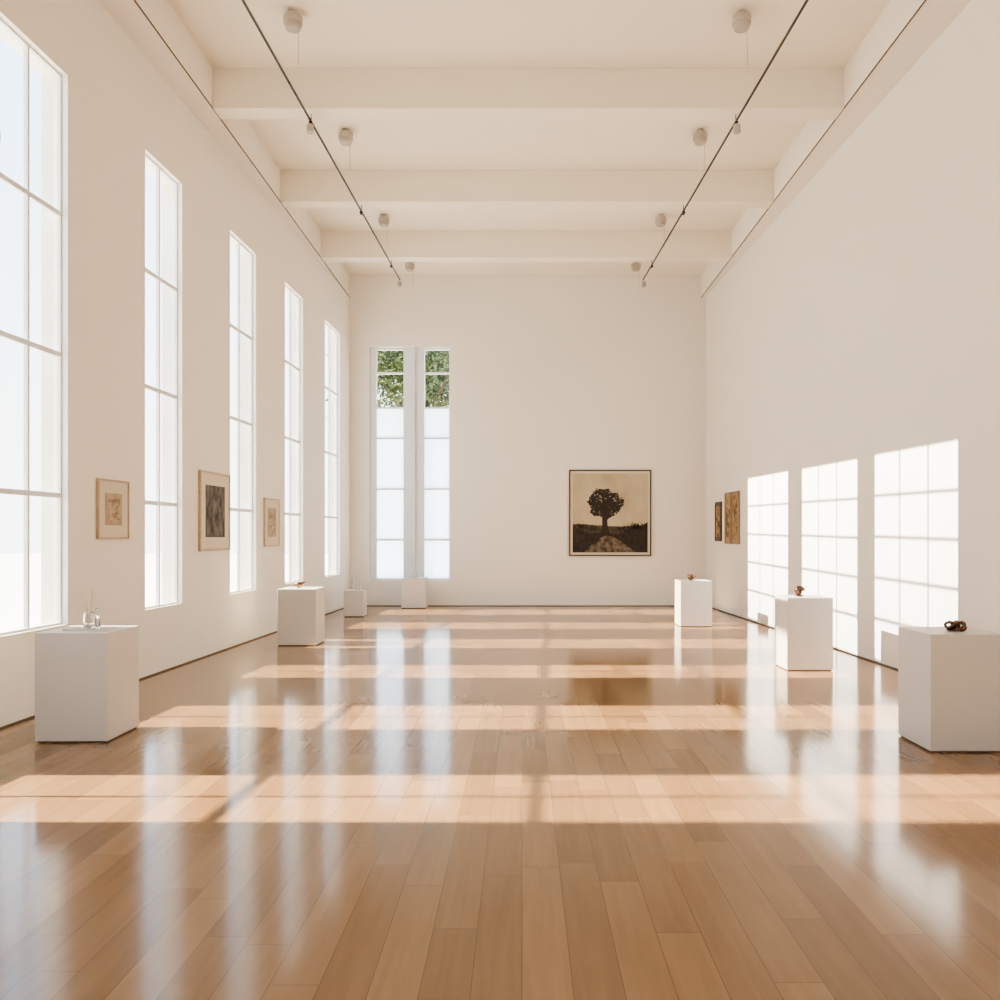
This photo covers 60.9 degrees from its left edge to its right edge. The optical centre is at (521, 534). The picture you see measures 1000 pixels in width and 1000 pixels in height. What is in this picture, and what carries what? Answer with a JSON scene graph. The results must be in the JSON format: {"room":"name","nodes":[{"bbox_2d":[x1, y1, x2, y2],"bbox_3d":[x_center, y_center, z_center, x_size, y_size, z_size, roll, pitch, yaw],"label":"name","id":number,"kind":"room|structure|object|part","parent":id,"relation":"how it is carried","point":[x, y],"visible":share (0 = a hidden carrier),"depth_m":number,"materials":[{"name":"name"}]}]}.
{"room":"museum","nodes":[
{"label":"museum","id":0,"kind":"room"},
{"bbox_2d":[0,0,349,726],"bbox_3d":[-4.405,-2.130,7.700,0.250,7.460,23.423,0,0,2],"label":"wall","id":1,"kind":"structure","parent":0,"point":[118,109],"depth_m":10.25,"materials":[{"name":"paint"}]},
{"bbox_2d":[0,18,61,635],"bbox_3d":[-4.363,-1.740,7.485,0.036,5.160,1.012,0,0,2],"label":"frame","id":2,"kind":"object","parent":1,"relation":"attached to","point":[24,190],"visible":1,"depth_m":7.48,"materials":[{"name":"white paint"}]},
{"bbox_2d":[96,478,129,538],"bbox_3d":[-4.226,-0.265,8.790,0.028,0.610,0.621,0,0,2],"label":"framed print","id":3,"kind":"object","parent":1,"relation":"attached to","point":[112,496],"visible":1,"depth_m":8.77,"materials":[{"name":"beige paper"}]},
{"bbox_3d":[-4.220,-0.265,8.790,0.002,0.220,0.230,0,0,2],"label":"plate","id":4,"kind":"part","parent":3,"relation":"part of","materials":[{"name":"beige paper"}]},
{"bbox_2d":[145,154,176,608],"bbox_3d":[-4.274,-1.740,9.985,0.036,5.160,0.952,0,0,2],"label":"frame","id":5,"kind":"object","parent":1,"relation":"attached to","point":[157,390],"visible":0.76,"depth_m":9.98,"materials":[{"name":"white paint"}]},
{"bbox_2d":[0,608,342,728],"bbox_3d":[-4.280,1.592,7.575,0.010,0.016,23.165,0,0,2],"label":"baseboard","id":6,"kind":"structure","parent":1,"relation":"attached to","point":[33,716],"depth_m":10.40,"materials":[{"name":"brown"}]},
{"bbox_2d":[198,470,229,550],"bbox_3d":[-4.130,-0.315,11.435,0.033,1.050,1.012,0,0,2],"label":"framed print","id":7,"kind":"object","parent":1,"relation":"attached to","point":[213,487],"visible":1,"depth_m":11.37,"materials":[{"name":"beige paper"}]},
{"bbox_2d":[98,0,348,294],"bbox_3d":[-4.287,-5.610,7.575,0.813,0.500,23.150,0,0,0],"label":"trim","id":8,"kind":"structure","parent":1,"relation":"attached to","point":[126,13],"depth_m":10.39,"materials":[{"name":"paint"}]},
{"bbox_2d":[230,234,251,593],"bbox_3d":[-4.184,-1.740,12.545,0.036,5.160,1.052,0,0,2],"label":"frame","id":9,"kind":"object","parent":1,"relation":"attached to","point":[238,420],"visible":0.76,"depth_m":12.54,"materials":[{"name":"white paint"}]},
{"bbox_2d":[134,0,349,296],"bbox_3d":[-3.880,-5.354,7.575,0.012,0.012,23.150,0,0,0],"label":"trim","id":10,"kind":"structure","parent":1,"relation":"attached to","point":[134,0],"depth_m":10.99,"materials":[{"name":"brown"}]},
{"bbox_2d":[263,498,279,545],"bbox_3d":[-4.050,-0.205,13.760,0.028,0.770,0.721,0,0,2],"label":"framed print","id":11,"kind":"object","parent":1,"relation":"attached to","point":[271,507],"visible":1,"depth_m":13.72,"materials":[{"name":"beige paper"}]},
{"bbox_3d":[-4.044,-0.205,13.760,0.002,0.360,0.310,0,0,2],"label":"plate","id":12,"kind":"part","parent":11,"relation":"part of","materials":[{"name":"beige paper"}]},
{"bbox_2d":[285,285,299,583],"bbox_3d":[-4.097,-1.740,15.015,0.036,5.160,1.052,0,0,2],"label":"frame","id":13,"kind":"object","parent":1,"relation":"attached to","point":[289,364],"visible":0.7,"depth_m":15.10,"materials":[{"name":"white paint"}]},
{"bbox_2d":[325,323,336,575],"bbox_3d":[-4.004,-1.740,17.645,0.036,5.160,1.212,0,0,2],"label":"frame","id":14,"kind":"object","parent":1,"relation":"attached to","point":[328,389],"visible":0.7,"depth_m":17.69,"materials":[{"name":"white paint"}]},
{"bbox_2d":[0,606,999,999],"bbox_3d":[0.121,1.660,7.575,9.629,0.120,23.150,0,0,0],"label":"floor","id":15,"kind":"structure","parent":0,"point":[430,802],"depth_m":4.67,"materials":[{"name":"brown wood"}]},
{"bbox_2d":[35,626,138,741],"bbox_3d":[-3.470,1.177,6.810,0.560,0.846,0.540,0,0,0],"label":"pedestal","id":16,"kind":"object","parent":15,"relation":"on","point":[87,681],"visible":0.99,"depth_m":6.54,"materials":[{"name":"white"}]},
{"bbox_2d":[62,591,116,629],"bbox_3d":[-3.460,0.598,6.810,0.340,0.310,0.200,0,0,0],"label":"glass vase","id":17,"kind":"object","parent":16,"relation":"on","point":[89,621],"visible":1,"depth_m":6.78,"materials":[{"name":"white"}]},
{"bbox_2d":[62,627,116,629],"bbox_3d":[-3.460,0.750,6.810,0.340,0.008,0.200,0,0,0],"label":"tray","id":18,"kind":"object","parent":16,"relation":"on","point":[73,628],"depth_m":6.78,"materials":[{"name":"grey ceramic"}]},
{"bbox_2d":[277,587,324,645],"bbox_3d":[-3.250,1.190,12.525,0.560,0.820,0.550,0,0,0],"label":"pedestal","id":19,"kind":"object","parent":15,"relation":"on","point":[300,611],"visible":1,"depth_m":12.25,"materials":[{"name":"white"}]},
{"bbox_2d":[294,582,304,587],"bbox_3d":[-3.276,0.732,12.525,0.172,0.094,0.068,0,0,0],"label":"bird sculpture","id":20,"kind":"object","parent":19,"relation":"on","point":[296,583],"visible":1,"depth_m":12.51,"materials":[{"name":"brown metal"}]},
{"bbox_2d":[344,590,366,616],"bbox_3d":[-3.290,1.345,16.800,0.380,0.510,0.400,0,0,0],"label":"pedestal","id":21,"kind":"object","parent":15,"relation":"on","point":[355,601],"visible":0.98,"depth_m":16.60,"materials":[{"name":"white paint"}]},
{"bbox_2d":[351,570,361,589],"bbox_3d":[-3.275,0.889,16.800,0.220,0.400,0.070,0,0,0],"label":"sculpture","id":22,"kind":"object","parent":21,"relation":"on","point":[356,570],"visible":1,"depth_m":16.79,"materials":[{"name":"grey ceramic"}]},
{"bbox_2d":[401,577,427,607],"bbox_3d":[-2.365,1.270,18.725,0.530,0.660,0.450,0,0,0],"label":"pedestal","id":23,"kind":"object","parent":15,"relation":"on","point":[414,591],"visible":0.98,"depth_m":18.50,"materials":[{"name":"white"}]},
{"bbox_2d":[411,572,418,577],"bbox_3d":[-2.365,0.884,18.725,0.200,0.110,0.200,0,0,0],"label":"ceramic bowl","id":24,"kind":"object","parent":23,"relation":"on","point":[414,574],"visible":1,"depth_m":18.68,"materials":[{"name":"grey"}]},
{"bbox_2d":[675,579,711,626],"bbox_3d":[3.035,1.200,15.075,0.550,0.800,0.550,0,0,0],"label":"pedestal","id":25,"kind":"object","parent":15,"relation":"on","point":[693,598],"visible":0.98,"depth_m":14.80,"materials":[{"name":"white"}]},
{"bbox_2d":[687,574,695,579],"bbox_3d":[3.013,0.750,15.075,0.158,0.100,0.165,0,0,0],"label":"knot sculpture","id":26,"kind":"object","parent":25,"relation":"on","point":[692,576],"visible":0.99,"depth_m":15.04,"materials":[{"name":"brown"}]},
{"bbox_2d":[775,595,832,670],"bbox_3d":[3.390,1.170,10.250,0.540,0.860,0.500,0,0,0],"label":"pedestal","id":27,"kind":"object","parent":15,"relation":"on","point":[803,625],"visible":0.99,"depth_m":10.00,"materials":[{"name":"white"}]},
{"bbox_2d":[794,586,804,596],"bbox_3d":[3.345,0.675,10.244,0.115,0.130,0.100,0,0,44],"label":"shell sculpture","id":28,"kind":"object","parent":27,"relation":"on","point":[801,589],"visible":1,"depth_m":10.23,"materials":[{"name":"brown metal"}]},
{"bbox_2d":[898,627,999,751],"bbox_3d":[3.275,1.165,6.510,0.550,0.870,0.540,0,0,0],"label":"pedestal","id":29,"kind":"object","parent":15,"relation":"on","point":[949,681],"visible":0.93,"depth_m":6.24,"materials":[{"name":"white"}]},
{"bbox_2d":[943,620,966,631],"bbox_3d":[3.299,0.690,6.460,0.159,0.077,0.162,0,0,0],"label":"sculpture","id":30,"kind":"object","parent":29,"relation":"on","point":[955,625],"visible":1,"depth_m":6.43,"materials":[{"name":"brown metal"}]},
{"bbox_2d":[350,275,705,604],"bbox_3d":[0.135,-2.130,19.275,8.022,7.460,0.250,0,0,0],"label":"wall","id":31,"kind":"structure","parent":0,"point":[552,376],"depth_m":19.15,"materials":[{"name":"paint"}]},
{"bbox_2d":[370,347,450,579],"bbox_3d":[-2.530,-1.610,19.265,1.840,5.260,0.210,0,0,0],"label":"frame","id":32,"kind":"object","parent":31,"relation":"attached to","point":[413,372],"visible":0.91,"depth_m":19.22,"materials":[{"name":"white paint"}]},
{"bbox_2d":[367,605,674,605],"bbox_3d":[0.135,1.592,19.144,7.998,0.016,0.012,0,0,0],"label":"baseboard","id":33,"kind":"structure","parent":31,"relation":"attached to","point":[367,605],"depth_m":19.14,"materials":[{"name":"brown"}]},
{"bbox_2d":[569,470,650,555],"bbox_3d":[1.983,-0.496,19.125,1.848,1.938,0.049,0,0,0],"label":"picture","id":34,"kind":"object","parent":31,"relation":"attached to","point":[610,510],"visible":1,"depth_m":19.12,"materials":[{"name":"brown paper"}]},
{"bbox_2d":[168,0,889,274],"bbox_3d":[0.121,-5.960,7.575,10.129,0.200,23.650,0,0,0],"label":"ceiling","id":35,"kind":"structure","parent":0,"point":[333,33],"depth_m":10.50,"materials":[{"name":"paint"}]},
{"bbox_2d":[283,9,302,64],"bbox_3d":[-2.565,-5.560,9.520,0.210,0.600,0.210,0,0,0],"label":"ceiling spotlight","id":36,"kind":"object","parent":35,"relation":"attached to","point":[292,20],"depth_m":9.47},
{"bbox_2d":[241,0,400,286],"bbox_3d":[-2.730,-5.215,8.750,0.090,0.270,17.506,0,0,1],"label":"track lighting","id":37,"kind":"object","parent":35,"relation":"hanging from","point":[311,127],"visible":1,"depth_m":10.73,"materials":[{"name":"black metal"}]},
{"bbox_2d":[338,128,352,145],"bbox_3d":[-2.550,-5.560,12.300,0.210,0.600,0.210,0,0,0],"label":"ceiling spotlight","id":38,"kind":"object","parent":35,"relation":"attached to","point":[345,137],"depth_m":12.23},
{"bbox_2d":[378,214,389,226],"bbox_3d":[-2.530,-5.560,15.560,0.210,0.600,0.210,0,0,0],"label":"ceiling spotlight","id":39,"kind":"object","parent":35,"relation":"attached to","point":[383,220],"depth_m":15.50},
{"bbox_2d":[405,262,414,271],"bbox_3d":[-2.400,-5.560,18.200,0.210,0.600,0.210,0,0,0],"label":"ceiling spotlight","id":40,"kind":"object","parent":35,"relation":"attached to","point":[409,266],"depth_m":18.13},
{"bbox_2d":[321,231,731,261],"bbox_3d":[0.080,-5.605,16.520,7.920,0.510,0.280,0,0,0],"label":"ceiling beam","id":41,"kind":"structure","parent":35,"relation":"attached to","point":[336,246],"depth_m":16.38,"materials":[{"name":"white paint"}]},
{"bbox_2d":[280,170,773,207],"bbox_3d":[0.080,-5.605,13.780,7.920,0.510,0.280,0,0,0],"label":"ceiling beam","id":42,"kind":"structure","parent":35,"relation":"attached to","point":[298,188],"depth_m":13.64,"materials":[{"name":"white paint"}]},
{"bbox_2d":[213,68,843,118],"bbox_3d":[0.080,-5.605,10.800,7.920,0.510,0.280,0,0,0],"label":"ceiling beam","id":43,"kind":"structure","parent":35,"relation":"attached to","point":[238,93],"depth_m":10.66,"materials":[{"name":"white paint"}]},
{"bbox_2d":[631,262,640,271],"bbox_3d":[2.440,-5.560,18.200,0.210,0.600,0.210,0,0,0],"label":"ceiling spotlight","id":44,"kind":"object","parent":35,"relation":"attached to","point":[635,266],"depth_m":18.13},
{"bbox_2d":[655,214,666,226],"bbox_3d":[2.540,-5.560,15.560,0.210,0.600,0.210,0,0,0],"label":"ceiling spotlight","id":45,"kind":"object","parent":35,"relation":"attached to","point":[660,221],"depth_m":15.49,"materials":[{"name":"white metal"}]},
{"bbox_2d":[693,128,707,161],"bbox_3d":[2.580,-5.560,12.300,0.210,0.600,0.210,0,0,0],"label":"ceiling spotlight","id":46,"kind":"object","parent":35,"relation":"attached to","point":[700,137],"depth_m":12.24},
{"bbox_2d":[642,0,808,286],"bbox_3d":[2.786,-5.215,8.750,0.090,0.270,17.511,0,0,-2],"label":"track lighting","id":47,"kind":"object","parent":35,"relation":"hanging from","point":[736,127],"visible":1,"depth_m":10.73,"materials":[{"name":"black metal"}]},
{"bbox_2d":[732,9,750,64],"bbox_3d":[2.460,-5.560,9.520,0.210,0.600,0.210,0,0,0],"label":"ceiling spotlight","id":48,"kind":"object","parent":35,"relation":"attached to","point":[741,20],"depth_m":9.46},
{"bbox_2d":[706,0,999,668],"bbox_3d":[4.661,-2.130,7.700,0.250,7.460,23.422,0,0,-2],"label":"wall","id":49,"kind":"structure","parent":0,"point":[853,348],"depth_m":10.69,"materials":[{"name":"paint"}]},
{"bbox_2d":[715,502,721,540],"bbox_3d":[4.163,-0.285,18.025,0.038,0.830,0.452,0,0,-2],"label":"relief panel","id":50,"kind":"object","parent":49,"relation":"attached to","point":[718,505],"visible":1,"depth_m":17.97,"materials":[{"name":"brown"}]},
{"bbox_2d":[716,506,719,536],"bbox_3d":[4.155,-0.285,18.025,0.003,0.650,0.270,0,0,-2],"label":"print","id":51,"kind":"object","parent":50,"relation":"attached to","point":[717,507],"depth_m":18.01},
{"bbox_2d":[724,492,731,543],"bbox_3d":[4.186,-0.340,17.225,0.048,1.040,0.452,0,0,-2],"label":"relief panel","id":52,"kind":"object","parent":49,"relation":"attached to","point":[727,496],"visible":0.95,"depth_m":17.18,"materials":[{"name":"brown wood"}]},
{"bbox_2d":[726,496,729,539],"bbox_3d":[4.172,-0.340,17.225,0.003,0.880,0.290,0,0,-2],"label":"print","id":53,"kind":"object","parent":52,"relation":"attached to","point":[727,497],"depth_m":17.21},
{"bbox_2d":[732,491,739,543],"bbox_3d":[4.204,-0.340,16.700,0.048,1.040,0.402,0,0,-2],"label":"relief panel","id":54,"kind":"object","parent":49,"relation":"attached to","point":[735,494],"visible":1,"depth_m":16.62,"materials":[{"name":"brown wood"}]},
{"bbox_2d":[733,495,736,539],"bbox_3d":[4.190,-0.340,16.700,0.003,0.880,0.240,0,0,-2],"label":"print","id":55,"kind":"object","parent":54,"relation":"attached to","point":[734,496],"depth_m":16.71},
{"bbox_2d":[712,607,897,669],"bbox_3d":[4.536,1.592,7.575,0.010,0.016,23.164,0,0,-2],"label":"baseboard","id":56,"kind":"structure","parent":49,"relation":"attached to","point":[712,607],"depth_m":11.67,"materials":[{"name":"brown wood"}]},
{"bbox_2d":[701,0,925,297],"bbox_3d":[4.040,-5.354,7.575,0.012,0.012,23.150,0,0,0],"label":"trim","id":57,"kind":"structure","parent":49,"relation":"attached to","point":[918,9],"depth_m":11.00,"materials":[{"name":"brown"}]},
{"bbox_2d":[701,0,971,296],"bbox_3d":[4.488,-5.610,7.575,0.895,0.500,23.150,0,0,0],"label":"ceiling beam","id":58,"kind":"structure","parent":49,"relation":"attached to","point":[933,18],"depth_m":10.49,"materials":[{"name":"paint"}]},
{"label":"outside","id":59,"kind":"structure","parent":0,"visible":0},
{"bbox_2d":[0,553,327,630],"bbox_3d":[0.000,1.820,20.000,120.000,0.160,120.000,0,0,0],"label":"ground","id":60,"kind":"structure","parent":59,"point":[11,564],"depth_m":30.50,"materials":[{"name":"white"}]},
{"bbox_2d":[325,346,448,418],"bbox_3d":[-3.372,-3.709,27.945,6.878,10.915,6.955,0,0,29],"label":"tree","id":61,"kind":"object","parent":60,"relation":"on","point":[436,385],"visible":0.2,"depth_m":26.50,"materials":[{"name":"green plant"}]}
]}

